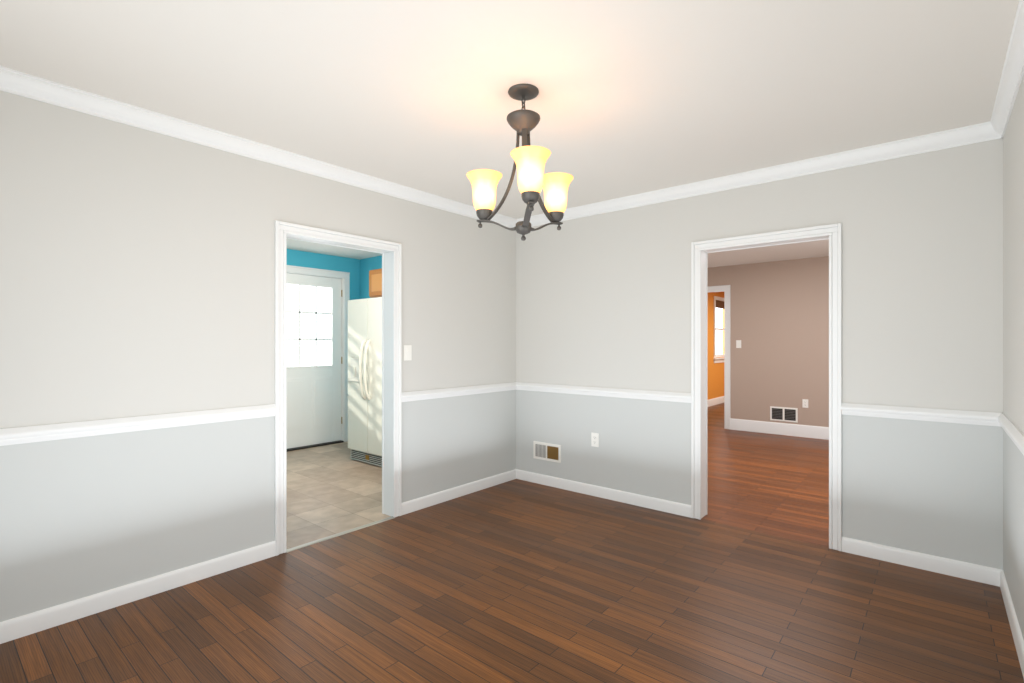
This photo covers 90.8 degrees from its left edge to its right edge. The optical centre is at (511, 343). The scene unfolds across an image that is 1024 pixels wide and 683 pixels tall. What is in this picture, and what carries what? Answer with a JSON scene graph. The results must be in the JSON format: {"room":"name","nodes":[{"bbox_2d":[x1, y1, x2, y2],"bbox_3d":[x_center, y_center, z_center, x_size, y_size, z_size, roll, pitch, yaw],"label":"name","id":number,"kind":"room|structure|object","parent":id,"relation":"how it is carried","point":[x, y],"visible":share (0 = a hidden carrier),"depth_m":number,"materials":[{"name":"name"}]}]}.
{"room":"dining room","nodes":[
{"label":"dining room","id":0,"kind":"room"},
{"bbox_2d":[0,90,515,621],"bbox_3d":[-1.389,0.055,3.188,0.120,2.440,4.529,0,0,40],"label":"wall","id":1,"kind":"structure","parent":0,"point":[136,272],"depth_m":2.62,"materials":[{"name":"beige paint"}]},
{"bbox_2d":[0,541,275,643],"bbox_3d":[-2.061,1.231,2.286,0.013,0.088,1.982,0,0,40],"label":"baseboard","id":2,"kind":"structure","parent":1,"relation":"attached to","point":[33,622],"depth_m":2.48,"materials":[{"name":"white paint"}]},
{"bbox_2d":[0,404,276,445],"bbox_3d":[-2.057,0.399,2.283,0.024,0.072,1.982,0,0,40],"label":"trim","id":3,"kind":"structure","parent":1,"relation":"attached to","point":[50,432],"depth_m":2.48,"materials":[{"name":"white paint"}]},
{"bbox_2d":[0,66,515,227],"bbox_3d":[-1.323,-1.123,3.133,0.052,0.085,4.289,0,0,40],"label":"crown molding","id":4,"kind":"structure","parent":1,"relation":"attached to","point":[15,82],"depth_m":2.73,"materials":[{"name":"white paint"}]},
{"bbox_2d":[275,220,401,555],"bbox_3d":[-1.177,0.267,3.440,0.158,2.017,0.930,0,0,40],"label":"door frame","id":5,"kind":"structure","parent":1,"relation":"attached to","point":[390,252],"depth_m":3.67,"materials":[{"name":"white paint"}]},
{"bbox_2d":[286,516,394,552],"bbox_3d":[-1.131,1.272,3.401,0.040,0.007,0.806,0,0,40],"label":"trim","id":6,"kind":"structure","parent":1,"relation":"attached to","point":[335,535],"depth_m":3.36,"materials":[{"name":"beige wood"}]},
{"bbox_2d":[404,345,411,360],"bbox_3d":[-0.784,0.068,3.805,0.010,0.115,0.070,0,0,40],"label":"light switch","id":7,"kind":"object","parent":1,"relation":"attached to","point":[407,352],"visible":1,"depth_m":3.80,"materials":[{"name":"white plastic"}]},
{"bbox_2d":[401,382,515,401],"bbox_3d":[-0.398,0.399,4.254,0.024,0.072,1.326,0,0,40],"label":"trim","id":8,"kind":"structure","parent":1,"relation":"attached to","point":[469,390],"depth_m":4.17,"materials":[{"name":"white paint"}]},
{"bbox_2d":[402,469,515,514],"bbox_3d":[-0.402,1.231,4.257,0.013,0.088,1.326,0,0,40],"label":"baseboard","id":9,"kind":"structure","parent":1,"relation":"attached to","point":[413,505],"depth_m":4.17,"materials":[{"name":"white paint"}]},
{"bbox_2d":[287,249,359,299],"bbox_3d":[-3.252,0.055,5.385,0.120,2.440,3.890,0,0,40],"label":"wall","id":10,"kind":"structure","parent":0,"point":[351,266],"depth_m":6.43,"materials":[{"name":"teal paint"}]},
{"bbox_2d":[287,273,341,448],"bbox_3d":[-2.493,0.206,6.220,0.115,2.094,0.918,0,0,40],"label":"door","id":11,"kind":"structure","parent":10,"relation":"in","point":[314,404],"depth_m":6.31,"materials":[{"name":"white paint"}]},
{"bbox_2d":[287,265,349,451],"bbox_3d":[-2.522,0.172,6.235,0.150,2.205,1.080,0,0,40],"label":"door frame","id":12,"kind":"structure","parent":10,"relation":"attached to","point":[343,276],"depth_m":6.55,"materials":[{"name":"white paint"}]},
{"bbox_2d":[287,238,381,258],"bbox_3d":[-2.211,-1.125,4.509,2.840,0.001,3.890,0,0,40],"label":"ceiling","id":13,"kind":"structure","parent":0,"point":[298,245],"depth_m":6.09,"materials":[{"name":"white paint"}]},
{"bbox_2d":[360,255,381,298],"bbox_3d":[-0.951,0.055,5.913,2.720,2.440,0.120,0,0,40],"label":"wall","id":14,"kind":"structure","parent":0,"point":[367,265],"depth_m":6.64,"materials":[{"name":"teal paint"}]},
{"bbox_2d":[369,268,381,297],"bbox_3d":[-1.123,-0.680,5.624,0.910,0.310,0.534,0,0,40],"label":"upper cabinet","id":15,"kind":"object","parent":14,"relation":"attached to","point":[375,283],"visible":0.25,"depth_m":5.64,"materials":[{"name":"orange wood"}]},
{"bbox_2d":[0,0,1018,267],"bbox_3d":[2.719,-1.165,5.489,4.440,0.001,13.340,0,0,40],"label":"ceiling","id":16,"kind":"structure","parent":0,"point":[633,97],"depth_m":2.19,"materials":[{"name":"white paint"}]},
{"bbox_2d":[466,83,572,240],"bbox_3d":[0.055,-0.820,2.368,0.510,0.690,0.503,0,0,40],"label":"chandelier","id":17,"kind":"object","parent":16,"relation":"hanging from","point":[533,179],"visible":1,"depth_m":2.33,"materials":[{"name":"beige glass"}]},
{"bbox_2d":[0,479,1023,682],"bbox_3d":[-0.066,1.275,1.996,3.440,0.001,4.409,0,0,40],"label":"floor","id":18,"kind":"structure","parent":0,"point":[517,581],"depth_m":2.38,"materials":[{"name":"brown wood"}]},
{"bbox_2d":[287,403,828,548],"bbox_3d":[2.082,1.275,6.549,6.780,0.001,12.540,0,0,40],"label":"floor","id":19,"kind":"structure","parent":0,"point":[772,484],"depth_m":4.48,"materials":[{"name":"brown wood"}]},
{"bbox_2d":[348,297,381,466],"bbox_3d":[-1.240,0.393,5.484,0.910,1.735,0.807,0,0,40],"label":"fridge","id":20,"kind":"object","parent":19,"relation":"on","point":[364,380],"visible":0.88,"depth_m":5.29,"materials":[{"name":"white metal"}]},
{"bbox_2d":[708,292,723,399],"bbox_3d":[3.865,0.055,10.204,0.120,2.440,4.650,0,0,40],"label":"wall","id":21,"kind":"structure","parent":0,"point":[715,380],"depth_m":10.49,"materials":[{"name":"orange paint"}]},
{"bbox_2d":[708,396,723,406],"bbox_3d":[3.879,1.205,10.114,0.016,0.140,4.530,0,0,40],"label":"baseboard","id":22,"kind":"structure","parent":21,"relation":"attached to","point":[718,400],"depth_m":10.55,"materials":[{"name":"white paint"}]},
{"bbox_2d":[713,296,723,362],"bbox_3d":[4.515,-0.295,10.905,0.120,1.400,1.080,0,0,40],"label":"window","id":23,"kind":"structure","parent":21,"relation":"in","point":[719,304],"depth_m":10.63,"materials":[{"name":"white paint"}]},
{"bbox_2d":[516,138,1002,569],"bbox_3d":[1.393,0.055,3.728,3.440,2.440,0.120,0,0,40],"label":"wall","id":24,"kind":"structure","parent":0,"point":[603,300],"depth_m":3.07,"materials":[{"name":"beige paint"}]},
{"bbox_2d":[533,441,560,462],"bbox_3d":[0.314,0.974,4.552,0.304,0.158,0.010,0,0,40],"label":"air vent","id":25,"kind":"object","parent":24,"relation":"in","point":[546,451],"visible":1,"depth_m":4.54,"materials":[{"name":"white plastic"}]},
{"bbox_2d":[591,432,598,446],"bbox_3d":[0.695,0.805,4.232,0.070,0.115,0.008,0,0,40],"label":"outlet","id":26,"kind":"object","parent":24,"relation":"attached to","point":[594,439],"visible":1,"depth_m":4.23,"materials":[{"name":"white plastic"}]},
{"bbox_2d":[516,469,690,517],"bbox_3d":[0.678,1.231,4.244,1.682,0.088,0.013,0,0,40],"label":"baseboard","id":27,"kind":"structure","parent":24,"relation":"attached to","point":[658,504],"depth_m":4.14,"materials":[{"name":"white paint"}]},
{"bbox_2d":[516,382,691,402],"bbox_3d":[0.674,0.399,4.239,1.682,0.072,0.024,0,0,40],"label":"trim","id":28,"kind":"structure","parent":24,"relation":"attached to","point":[568,389],"depth_m":4.13,"materials":[{"name":"white paint"}]},
{"bbox_2d":[516,123,987,226],"bbox_3d":[1.284,-1.123,3.707,3.180,0.085,0.052,0,0,40],"label":"crown molding","id":29,"kind":"structure","parent":24,"relation":"attached to","point":[971,134],"depth_m":3.26,"materials":[{"name":"white paint"}]},
{"bbox_2d":[691,223,841,550],"bbox_3d":[1.716,0.267,3.456,0.928,2.017,0.158,0,0,40],"label":"door frame","id":30,"kind":"structure","parent":24,"relation":"attached to","point":[832,233],"depth_m":3.45,"materials":[{"name":"white paint"}]},
{"bbox_2d":[841,403,991,425],"bbox_3d":[2.276,0.399,2.890,0.668,0.072,0.024,0,0,40],"label":"trim","id":31,"kind":"structure","parent":24,"relation":"attached to","point":[883,411],"depth_m":2.86,"materials":[{"name":"white paint"}]},
{"bbox_2d":[842,537,995,585],"bbox_3d":[2.292,1.231,2.884,0.698,0.088,0.013,0,0,40],"label":"baseboard","id":32,"kind":"structure","parent":24,"relation":"attached to","point":[960,569],"depth_m":2.86,"materials":[{"name":"white paint"}]},
{"bbox_2d":[708,256,828,426],"bbox_3d":[3.981,0.055,6.988,4.200,2.440,0.120,0,0,40],"label":"wall","id":33,"kind":"structure","parent":0,"point":[779,319],"depth_m":7.10,"materials":[{"name":"beige paint"}]},
{"bbox_2d":[708,285,729,428],"bbox_3d":[2.921,0.200,7.872,0.960,2.150,0.143,0,0,40],"label":"door frame","id":34,"kind":"structure","parent":33,"relation":"attached to","point":[725,289],"depth_m":7.55,"materials":[{"name":"white paint"}]},
{"bbox_2d":[736,340,740,347],"bbox_3d":[3.340,0.005,7.444,0.070,0.115,0.010,0,0,40],"label":"light switch","id":35,"kind":"object","parent":33,"relation":"attached to","point":[738,343],"visible":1,"depth_m":7.44,"materials":[{"name":"white plastic"}]},
{"bbox_2d":[730,418,828,439],"bbox_3d":[4.396,1.192,6.550,3.000,0.165,0.016,0,0,40],"label":"baseboard","id":36,"kind":"structure","parent":33,"relation":"attached to","point":[808,431],"depth_m":7.07,"materials":[{"name":"white paint"}]},
{"bbox_2d":[770,406,797,422],"bbox_3d":[3.796,0.986,7.060,0.345,0.198,0.010,0,0,40],"label":"air vent","id":37,"kind":"object","parent":33,"relation":"in","point":[786,414],"visible":1,"depth_m":7.05,"materials":[{"name":"white plastic"}]},
{"bbox_2d":[802,399,807,407],"bbox_3d":[4.000,0.815,6.888,0.070,0.115,0.008,0,0,40],"label":"outlet","id":38,"kind":"object","parent":33,"relation":"attached to","point":[804,403],"visible":1,"depth_m":6.89,"materials":[{"name":"white plastic"}]},
{"bbox_2d":[1003,74,1023,639],"bbox_3d":[1.204,0.055,0.927,0.120,2.440,4.409,0,0,40],"label":"wall","id":39,"kind":"structure","parent":0,"point":[1013,345],"depth_m":2.26,"materials":[{"name":"beige paint"}]},
{"bbox_2d":[984,0,1023,140],"bbox_3d":[1.177,-1.123,1.028,0.052,0.085,4.289,0,0,40],"label":"crown molding","id":40,"kind":"structure","parent":39,"relation":"attached to","point":[1013,68],"depth_m":2.15,"materials":[{"name":"white paint"}]},
{"bbox_2d":[992,412,1023,454],"bbox_3d":[1.188,0.399,1.019,0.024,0.072,4.289,0,0,40],"label":"trim","id":41,"kind":"structure","parent":39,"relation":"attached to","point":[998,419],"depth_m":2.27,"materials":[{"name":"white paint"}]},
{"bbox_2d":[996,569,1023,677],"bbox_3d":[1.191,1.231,1.016,0.013,0.088,4.289,0,0,40],"label":"baseboard","id":42,"kind":"structure","parent":39,"relation":"attached to","point":[1001,581],"depth_m":2.24,"materials":[{"name":"white paint"}]}
]}

